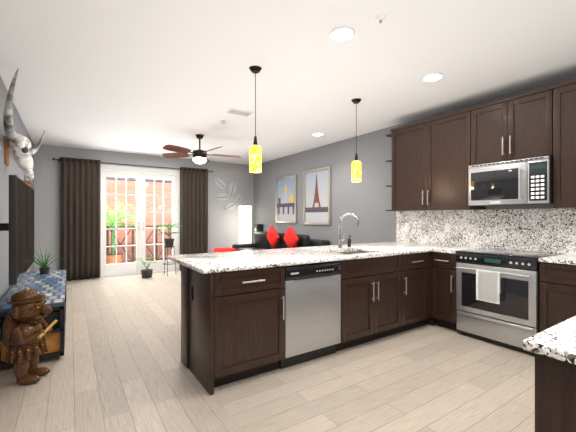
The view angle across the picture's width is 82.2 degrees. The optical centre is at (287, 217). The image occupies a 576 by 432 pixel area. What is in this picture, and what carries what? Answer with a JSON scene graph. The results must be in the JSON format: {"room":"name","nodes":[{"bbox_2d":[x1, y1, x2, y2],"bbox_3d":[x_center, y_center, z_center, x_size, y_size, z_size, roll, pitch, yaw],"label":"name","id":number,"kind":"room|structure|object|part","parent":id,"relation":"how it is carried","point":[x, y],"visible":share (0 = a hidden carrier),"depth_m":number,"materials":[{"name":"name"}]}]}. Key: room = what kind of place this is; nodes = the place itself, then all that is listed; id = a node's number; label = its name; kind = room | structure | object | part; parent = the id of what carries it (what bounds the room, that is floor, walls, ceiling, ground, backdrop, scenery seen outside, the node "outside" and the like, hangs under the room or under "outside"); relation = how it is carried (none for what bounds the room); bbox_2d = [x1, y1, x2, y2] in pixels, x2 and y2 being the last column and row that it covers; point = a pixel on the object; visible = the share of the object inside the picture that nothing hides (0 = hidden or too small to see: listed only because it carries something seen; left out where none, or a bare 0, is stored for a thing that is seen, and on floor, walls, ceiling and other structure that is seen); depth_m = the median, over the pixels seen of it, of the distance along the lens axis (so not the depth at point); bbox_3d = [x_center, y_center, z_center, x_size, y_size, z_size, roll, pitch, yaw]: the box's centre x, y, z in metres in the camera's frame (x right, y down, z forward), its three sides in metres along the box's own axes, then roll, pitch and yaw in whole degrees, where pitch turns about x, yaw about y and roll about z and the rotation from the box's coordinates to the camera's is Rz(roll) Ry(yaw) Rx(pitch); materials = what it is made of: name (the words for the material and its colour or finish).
{"room":"kitchen and living room","nodes":[
{"label":"kitchen and living room","id":0,"kind":"room"},
{"bbox_2d":[0,76,33,326],"bbox_3d":[-2.319,-0.070,2.362,0.100,2.700,9.900,0,0,-34],"label":"wall","id":1,"kind":"structure","parent":0,"point":[12,168],"depth_m":3.58,"materials":[{"name":"grey paint"}]},
{"bbox_2d":[0,175,33,284],"bbox_3d":[-2.290,0.085,2.670,0.286,0.730,1.320,0,0,-34],"label":"tv","id":2,"kind":"object","parent":1,"relation":"attached to","point":[19,226],"visible":1,"depth_m":2.36,"materials":[{"name":"black plastic"}]},
{"bbox_2d":[3,69,44,179],"bbox_3d":[-3.036,-0.927,3.812,0.303,1.010,1.790,0,0,-34],"label":"skull","id":3,"kind":"object","parent":1,"relation":"attached to","point":[19,145],"visible":1,"depth_m":3.57,"materials":[{"name":"white"}]},
{"bbox_2d":[23,175,32,183],"bbox_3d":[-3.583,-0.486,4.500,0.150,0.293,0.260,0,0,-34],"label":"shelf","id":4,"kind":"object","parent":1,"relation":"attached to","point":[26,180],"visible":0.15,"depth_m":4.46,"materials":[{"name":"brown wood"}]},
{"bbox_2d":[34,144,253,271],"bbox_3d":[-2.975,-0.070,7.774,4.780,2.700,0.150,0,0,-34],"label":"wall","id":5,"kind":"structure","parent":0,"point":[222,228],"depth_m":7.26,"materials":[{"name":"grey paint"}]},
{"bbox_2d":[52,157,212,280],"bbox_3d":[-3.266,0.037,7.389,3.278,2.455,0.170,0,0,-34],"label":"curtains","id":6,"kind":"object","parent":5,"relation":"attached to","point":[80,224],"visible":0.94,"depth_m":6.81,"materials":[{"name":"brown fabric"}]},
{"bbox_3d":[-3.270,-1.140,7.396,3.278,0.048,0.153,0,0,-33],"label":"rod","id":7,"kind":"part","parent":6,"relation":"part of","materials":[{"name":"black plastic"}]},
{"bbox_2d":[106,176,171,182],"bbox_3d":[-3.825,-1.155,8.351,4.000,0.330,1.750,0,0,-34],"label":"soffit ceiling","id":8,"kind":"structure","parent":5,"relation":"attached to","point":[131,179],"depth_m":8.90,"materials":[{"name":"grey paint"}]},
{"bbox_2d":[100,164,179,276],"bbox_3d":[-3.349,0.077,7.515,1.820,2.405,0.166,0,0,-34],"label":"french door","id":9,"kind":"structure","parent":5,"relation":"in","point":[142,175],"depth_m":7.48,"materials":[{"name":"white wood"}]},
{"bbox_2d":[214,178,243,209],"bbox_3d":[-1.523,-0.556,8.629,0.866,0.920,0.019,0,0,-34],"label":"art","id":10,"kind":"object","parent":5,"relation":"attached to","point":[220,183],"visible":0.96,"depth_m":8.61,"materials":[{"name":"silver metal"}]},
{"bbox_2d":[0,270,534,431],"bbox_3d":[-0.271,1.310,3.688,4.780,0.060,9.650,0,0,-34],"label":"floor","id":11,"kind":"structure","parent":0,"point":[118,366],"depth_m":2.51,"materials":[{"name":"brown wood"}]},
{"bbox_2d":[2,288,57,383],"bbox_3d":[-2.022,0.917,2.590,0.347,0.725,0.343,0,0,-34],"label":"statue","id":12,"kind":"object","parent":11,"relation":"on","point":[26,327],"visible":1,"depth_m":2.52,"materials":[{"name":"brown wood"}]},
{"bbox_2d":[0,270,65,369],"bbox_3d":[-2.811,1.020,3.740,0.480,0.520,2.180,0,0,-34],"label":"console","id":13,"kind":"object","parent":11,"relation":"on","point":[51,285],"visible":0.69,"depth_m":2.98,"materials":[{"name":"blue tile"}]},
{"bbox_2d":[34,245,64,273],"bbox_3d":[-3.280,0.567,4.425,0.482,0.385,0.413,0,0,-34],"label":"potted plant","id":14,"kind":"object","parent":13,"relation":"on","point":[44,268],"visible":0.94,"depth_m":4.41,"materials":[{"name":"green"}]},
{"bbox_2d":[134,256,160,277],"bbox_3d":[-3.000,1.059,7.061,0.624,0.443,0.599,0,0,-34],"label":"floor plant","id":15,"kind":"object","parent":11,"relation":"on","point":[146,273],"visible":1,"depth_m":6.93,"materials":[{"name":"green plant"}]},
{"bbox_2d":[155,222,180,273],"bbox_3d":[-2.641,0.690,7.300,0.569,1.181,0.547,0,0,-34],"label":"plant stand","id":16,"kind":"object","parent":11,"relation":"on","point":[169,242],"visible":1,"depth_m":7.26,"materials":[{"name":"black metal"}]},
{"bbox_2d":[213,247,236,252],"bbox_3d":[-1.330,0.968,6.974,0.400,0.625,0.400,0,0,-34],"label":"ottoman","id":17,"kind":"object","parent":11,"relation":"on","point":[225,249],"visible":0.27,"depth_m":6.87,"materials":[{"name":"red fabric"}]},
{"bbox_2d":[181,267,284,395],"bbox_3d":[-0.488,0.840,2.825,0.655,0.880,0.690,0,0,-34],"label":"base cabinet","id":18,"kind":"object","parent":11,"relation":"on","point":[232,316],"depth_m":2.55,"materials":[{"name":"black wood"}]},
{"bbox_2d":[167,243,450,274],"bbox_3d":[0.538,0.385,3.693,3.416,0.030,1.035,0,0,-34],"label":"countertop","id":19,"kind":"structure","parent":18,"relation":"on","point":[207,263],"depth_m":3.18,"materials":[{"name":"white stone"}]},
{"bbox_2d":[238,205,251,243],"bbox_3d":[-1.120,0.480,8.613,0.270,1.600,0.270,0,0,-34],"label":"floor lamp","id":20,"kind":"object","parent":11,"relation":"on","point":[244,223],"visible":0.48,"depth_m":8.52,"materials":[{"name":"white plastic"}]},
{"bbox_2d":[254,224,262,242],"bbox_3d":[-0.769,0.730,8.557,0.176,1.100,0.160,0,0,-34],"label":"speaker","id":21,"kind":"object","parent":11,"relation":"on","point":[258,227],"visible":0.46,"depth_m":8.50},
{"bbox_2d":[232,226,329,250],"bbox_3d":[-0.283,0.732,7.158,0.910,1.096,2.650,0,0,-34],"label":"sofa","id":22,"kind":"object","parent":11,"relation":"on","point":[271,238],"visible":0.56,"depth_m":6.92,"materials":[{"name":"black leather"}]},
{"bbox_2d":[266,226,279,247],"bbox_3d":[-0.321,0.420,7.007,0.158,0.473,0.477,0,0,-33],"label":"pillow","id":23,"kind":"object","parent":22,"relation":"on","point":[272,236],"depth_m":6.92,"materials":[{"name":"red fabric"}]},
{"bbox_2d":[283,226,299,250],"bbox_3d":[0.060,0.420,6.432,0.158,0.473,0.477,0,0,-33],"label":"pillow","id":24,"kind":"object","parent":22,"relation":"on","point":[291,238],"depth_m":6.34,"materials":[{"name":"red fabric"}]},
{"bbox_2d":[279,262,340,368],"bbox_3d":[0.071,0.848,3.135,0.610,0.864,0.610,0,0,-34],"label":"dishwasher","id":25,"kind":"object","parent":11,"relation":"on","point":[312,311],"visible":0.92,"depth_m":2.88,"materials":[{"name":"silver metal"}]},
{"bbox_2d":[299,251,406,350],"bbox_3d":[0.694,0.840,3.595,0.927,0.880,0.670,0,0,-34],"label":"base cabinet","id":26,"kind":"object","parent":11,"relation":"on","point":[373,291],"depth_m":3.30,"materials":[{"name":"black wood"}]},
{"bbox_2d":[407,251,430,329],"bbox_3d":[1.205,0.840,3.934,0.527,0.880,0.670,0,0,-34],"label":"base cabinet","id":27,"kind":"object","parent":11,"relation":"on","point":[418,266],"depth_m":3.73,"materials":[{"name":"black wood"}]},
{"bbox_2d":[431,251,434,325],"bbox_3d":[1.792,0.840,4.300,0.656,0.880,0.707,0,0,-34],"label":"base cabinet","id":28,"kind":"object","parent":11,"relation":"on","point":[432,252],"depth_m":3.86,"materials":[{"name":"black wood"}]},
{"bbox_2d":[435,251,456,330],"bbox_3d":[2.037,0.840,3.930,0.656,0.880,0.295,0,0,-34],"label":"base cabinet","id":29,"kind":"object","parent":11,"relation":"on","point":[445,265],"depth_m":3.74,"materials":[{"name":"black wood"}]},
{"bbox_2d":[435,247,486,254],"bbox_3d":[2.041,0.385,3.911,0.670,0.030,0.260,0,0,-34],"label":"countertop","id":30,"kind":"structure","parent":29,"relation":"on","point":[450,250],"depth_m":3.89,"materials":[{"name":"white stone"}]},
{"bbox_2d":[456,248,563,354],"bbox_3d":[2.282,0.822,3.453,0.720,0.917,0.754,0,0,-34],"label":"range","id":31,"kind":"object","parent":11,"relation":"on","point":[497,296],"visible":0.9,"depth_m":3.24,"materials":[{"name":"silver metal"}]},
{"bbox_2d":[476,268,500,304],"bbox_3d":[1.986,0.684,3.275,0.031,0.313,0.220,0,0,-33],"label":"towel","id":32,"kind":"object","parent":31,"relation":"hanging from","point":[488,283],"depth_m":3.26,"materials":[{"name":"white fabric"}]},
{"bbox_2d":[535,355,575,431],"bbox_3d":[1.211,0.840,0.910,0.685,0.880,0.660,0,0,-34],"label":"base cabinet","id":33,"kind":"object","parent":11,"relation":"on","point":[555,383],"depth_m":0.95,"materials":[{"name":"black wood"}]},
{"bbox_2d":[523,311,575,366],"bbox_3d":[2.175,0.385,1.547,3.056,0.030,0.700,0,0,-34],"label":"countertop","id":34,"kind":"structure","parent":33,"relation":"on","point":[557,342],"depth_m":0.98,"materials":[{"name":"white stone"}]},
{"bbox_2d":[538,259,575,330],"bbox_3d":[2.751,0.840,2.801,0.710,0.880,0.835,0,0,-34],"label":"base cabinet","id":35,"kind":"object","parent":11,"relation":"on","point":[557,284],"depth_m":2.89,"materials":[{"name":"black wood"}]},
{"bbox_2d":[543,255,575,262],"bbox_3d":[2.757,0.385,2.829,0.670,0.030,0.795,0,0,-34],"label":"countertop","id":36,"kind":"structure","parent":35,"relation":"on","point":[557,258],"depth_m":2.95,"materials":[{"name":"white stone"}]},
{"bbox_2d":[0,0,575,164],"bbox_3d":[-0.284,-1.460,3.709,4.980,0.080,9.900,0,0,-34],"label":"ceiling","id":37,"kind":"structure","parent":0,"point":[149,77],"depth_m":3.09,"materials":[{"name":"white paint"}]},
{"bbox_2d":[162,134,240,163],"bbox_3d":[-1.492,-1.172,5.694,1.389,0.494,1.366,0,0,-34],"label":"ceiling fan","id":38,"kind":"object","parent":37,"relation":"hanging from","point":[199,156],"visible":1,"depth_m":5.65,"materials":[{"name":"brown wood"}]},
{"bbox_2d":[226,108,253,116],"bbox_3d":[-0.651,-1.412,4.462,0.340,0.016,0.180,0,0,-34],"label":"ceiling vent","id":39,"kind":"object","parent":37,"relation":"in","point":[239,112],"visible":0.96,"depth_m":4.44,"materials":[{"name":"white metal"}]},
{"bbox_2d":[249,66,261,172],"bbox_3d":[-0.311,-0.925,3.152,0.122,0.990,0.124,0,0,-34],"label":"pendant light","id":40,"kind":"object","parent":37,"relation":"hanging from","point":[254,157],"visible":1,"depth_m":3.11,"materials":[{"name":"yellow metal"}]},
{"bbox_2d":[312,133,323,135],"bbox_3d":[0.512,-1.416,5.640,0.196,0.014,0.196,0,0,-34],"label":"recessed light","id":41,"kind":"object","parent":37,"relation":"in","point":[317,134],"visible":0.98,"depth_m":5.65,"materials":[{"name":"white"}]},
{"bbox_2d":[329,27,354,41],"bbox_3d":[0.419,-1.416,2.556,0.196,0.014,0.196,0,0,-34],"label":"recessed light","id":42,"kind":"object","parent":37,"relation":"in","point":[340,34],"visible":0.98,"depth_m":2.56,"materials":[{"name":"white"}]},
{"bbox_2d":[351,98,360,181],"bbox_3d":[0.829,-0.925,4.002,0.122,0.990,0.124,0,0,-34],"label":"pendant light","id":43,"kind":"object","parent":37,"relation":"hanging from","point":[356,170],"visible":1,"depth_m":3.96,"materials":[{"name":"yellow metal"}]},
{"bbox_2d":[375,14,385,23],"bbox_3d":[0.656,-1.400,2.342,0.075,0.039,0.075,0,0,-42],"label":"smoke detector","id":44,"kind":"object","parent":37,"relation":"attached to","point":[380,18],"depth_m":2.32,"materials":[{"name":"white plastic"}]},
{"bbox_2d":[422,73,442,81],"bbox_3d":[1.467,-1.416,3.345,0.196,0.014,0.196,0,0,-34],"label":"recessed light","id":45,"kind":"object","parent":37,"relation":"in","point":[432,77],"visible":1,"depth_m":3.35,"materials":[{"name":"white"}]},
{"bbox_2d":[254,75,575,244],"bbox_3d":[1.750,-0.070,5.056,0.100,2.700,9.900,0,0,-34],"label":"wall","id":46,"kind":"structure","parent":0,"point":[367,200],"depth_m":5.94,"materials":[{"name":"grey paint"}]},
{"bbox_2d":[276,175,296,222],"bbox_3d":[-0.051,-0.400,7.653,0.035,1.080,0.860,0,0,-34],"label":"picture","id":47,"kind":"object","parent":46,"relation":"attached to","point":[286,199],"visible":1,"depth_m":7.63,"materials":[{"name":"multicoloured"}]},
{"bbox_2d":[303,166,330,224],"bbox_3d":[0.579,-0.410,6.703,0.035,1.140,0.860,0,0,-34],"label":"picture","id":48,"kind":"object","parent":46,"relation":"attached to","point":[316,196],"visible":1,"depth_m":6.68,"materials":[{"name":"beige"}]},
{"bbox_2d":[391,107,494,210],"bbox_3d":[1.953,-0.675,4.328,0.356,1.170,1.177,0,0,-34],"label":"upper cabinet","id":49,"kind":"object","parent":46,"relation":"attached to","point":[431,158],"depth_m":4.18,"materials":[{"name":"black wood"}]},
{"bbox_2d":[395,209,575,254],"bbox_3d":[2.651,0.140,3.577,0.021,0.460,3.560,0,0,-34],"label":"backsplash","id":50,"kind":"structure","parent":46,"relation":"attached to","point":[513,229],"depth_m":3.89,"materials":[{"name":"white stone"}]},
{"bbox_2d":[475,84,554,164],"bbox_3d":[2.457,-0.925,3.566,0.356,0.670,0.765,0,0,-34],"label":"upper cabinet","id":51,"kind":"object","parent":46,"relation":"attached to","point":[519,126],"depth_m":3.40,"materials":[{"name":"black wood"}]},
{"bbox_2d":[468,156,552,205],"bbox_3d":[2.397,-0.356,3.526,0.450,0.452,0.755,0,0,-34],"label":"microwave","id":52,"kind":"object","parent":51,"relation":"attached to","point":[527,181],"visible":0.98,"depth_m":3.38,"materials":[{"name":"silver metal"}]},
{"bbox_2d":[543,79,575,210],"bbox_3d":[2.922,-0.675,2.864,0.356,1.170,1.034,0,0,-34],"label":"upper cabinet","id":53,"kind":"object","parent":46,"relation":"attached to","point":[564,159],"depth_m":3.08,"materials":[{"name":"black wood"}]},
{"label":"outside","id":54,"kind":"structure","parent":0,"visible":0},
{"bbox_2d":[106,179,171,262],"bbox_3d":[-5.254,-2.720,12.322,22.000,16.000,0.350,0,0,-34],"label":"building","id":55,"kind":"structure","parent":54,"point":[121,184],"depth_m":11.98,"materials":[{"name":"brick"}]},
{"bbox_3d":[-3.783,1.323,8.289,3.600,0.075,1.600,0,0,-33],"label":"balcony","id":56,"kind":"object","parent":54,"visible":0},
{"bbox_2d":[106,203,135,263],"bbox_3d":[-4.224,0.470,7.936,1.277,1.630,1.380,0,0,-34],"label":"palm","id":57,"kind":"object","parent":56,"relation":"on","point":[119,257],"depth_m":7.91,"materials":[{"name":"green plant"}]},
{"bbox_2d":[106,225,171,262],"bbox_3d":[-4.170,0.757,8.872,3.650,1.055,0.060,0,0,-34],"label":"railing","id":58,"kind":"object","parent":56,"relation":"on","point":[133,259],"depth_m":8.86,"materials":[{"name":"brown"}]}
]}

